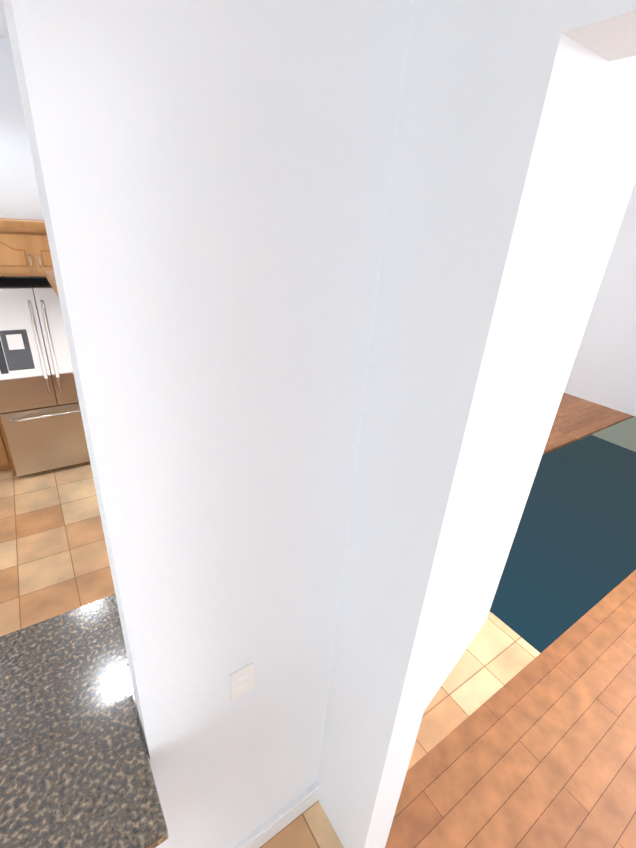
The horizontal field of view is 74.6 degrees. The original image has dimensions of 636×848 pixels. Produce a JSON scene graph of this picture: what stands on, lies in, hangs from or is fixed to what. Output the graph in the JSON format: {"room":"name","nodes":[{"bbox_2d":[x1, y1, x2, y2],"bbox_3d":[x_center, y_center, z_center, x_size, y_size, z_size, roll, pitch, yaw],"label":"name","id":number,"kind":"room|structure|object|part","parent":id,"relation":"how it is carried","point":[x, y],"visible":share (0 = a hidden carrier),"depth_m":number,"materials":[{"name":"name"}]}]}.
{"room":"kitchen","nodes":[
{"label":"kitchen","id":0,"kind":"room"},
{"bbox_2d":[0,0,9,38],"bbox_3d":[0.137,-2.382,2.122,18.500,0.080,19.000,-13,30,-32],"label":"ceiling","id":1,"kind":"structure","parent":0,"point":[4,32],"depth_m":3.13,"materials":[{"name":"white paint"}]},
{"bbox_2d":[0,37,46,277],"bbox_3d":[-3.129,-1.429,3.913,1.840,3.600,0.140,-13,30,-32],"label":"wall","id":2,"kind":"structure","parent":0,"point":[19,195],"depth_m":3.68,"materials":[{"name":"white paint"}]},
{"bbox_2d":[137,714,166,847],"bbox_3d":[-1.330,1.544,0.934,1.900,1.000,0.140,-13,30,-32],"label":"wall","id":3,"kind":"structure","parent":0,"point":[162,845],"depth_m":1.24,"materials":[{"name":"white paint"}]},
{"bbox_2d":[0,696,168,847],"bbox_3d":[-1.270,1.108,0.644,1.935,0.038,0.385,-13,30,-32],"label":"bar","id":4,"kind":"object","parent":3,"relation":"on","point":[88,782],"visible":1,"depth_m":1.07,"materials":[{"name":"grey stone"}]},
{"bbox_2d":[0,462,539,847],"bbox_3d":[-2.547,2.507,-0.071,9.900,0.050,11.000,-13,30,-32],"label":"floor","id":5,"kind":"structure","parent":0,"point":[54,560],"depth_m":2.91,"materials":[{"name":"tile"}]},
{"bbox_2d":[0,218,53,475],"bbox_3d":[-2.878,-0.676,3.918,1.678,2.270,0.707,-13,30,-32],"label":"tall cabinet","id":6,"kind":"object","parent":5,"relation":"on","point":[24,248],"visible":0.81,"depth_m":3.48,"materials":[{"name":"brown wood"}]},
{"bbox_2d":[0,278,89,476],"bbox_3d":[-2.609,-0.477,4.108,0.930,1.785,0.810,-13,30,-32],"label":"fridge","id":7,"kind":"object","parent":5,"relation":"on","point":[44,444],"depth_m":3.77,"materials":[{"name":"grey metal"}]},
{"bbox_3d":[-2.389,-0.561,3.735,0.832,1.059,0.082,-13,30,-32],"label":"fridge handle","id":8,"kind":"part","parent":7,"relation":"part of","materials":[{"name":"silver metal"}]},
{"bbox_2d":[0,271,137,760],"bbox_3d":[-1.159,0.759,1.171,2.790,2.240,0.619,-13,30,-32],"label":"kitchen counter","id":9,"kind":"object","parent":5,"relation":"on","point":[60,672],"visible":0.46,"depth_m":1.45,"materials":[{"name":"black stone"}]},
{"bbox_2d":[2,0,635,847],"bbox_3d":[1.474,0.693,0.126,2.200,3.600,6.200,-13,30,-32],"label":"wall column","id":10,"kind":"structure","parent":0,"point":[328,276],"depth_m":0.85,"materials":[{"name":"white paint"}]},
{"bbox_2d":[233,782,319,847],"bbox_3d":[-1.882,1.221,2.571,5.074,0.120,4.030,-13,30,-32],"label":"baseboard","id":11,"kind":"structure","parent":10,"relation":"attached to","point":[265,832],"depth_m":1.79,"materials":[{"name":"white paint"}]},
{"bbox_2d":[385,570,635,847],"bbox_3d":[6.478,2.326,1.727,10.200,0.044,7.700,-13,30,-32],"label":"floor","id":12,"kind":"structure","parent":0,"point":[539,751],"depth_m":2.12,"materials":[{"name":"brown wood"}]},
{"bbox_2d":[542,392,634,454],"bbox_3d":[1.319,-1.776,9.641,8.800,0.044,9.750,-13,30,-32],"label":"floor","id":13,"kind":"structure","parent":0,"point":[576,418],"depth_m":6.38,"materials":[{"name":"brown wood"}]},
{"bbox_2d":[564,180,635,416],"bbox_3d":[2.230,-1.223,4.324,7.040,3.600,19.000,-13,30,-32],"label":"wall","id":14,"kind":"structure","parent":0,"point":[603,371],"depth_m":6.69,"materials":[{"name":"white paint"}]},
{"bbox_3d":[-0.282,-1.305,4.100,0.140,3.600,3.140,-13,30,-32],"label":"wall","id":15,"kind":"structure","parent":0,"visible":0},
{"bbox_2d":[230,662,253,699],"bbox_3d":[-0.230,0.783,1.268,0.075,0.115,0.008,-13,30,-32],"label":"electrical outlet plate","id":16,"kind":"object","parent":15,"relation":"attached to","point":[241,681],"visible":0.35,"depth_m":1.24,"materials":[{"name":"white plastic"}]},
{"label":"outside","id":17,"kind":"structure","parent":0,"visible":0},
{"bbox_2d":[592,417,635,451],"bbox_3d":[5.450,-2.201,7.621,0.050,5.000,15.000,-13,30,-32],"label":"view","id":18,"kind":"structure","parent":17,"point":[622,434],"depth_m":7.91,"materials":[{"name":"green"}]}
]}

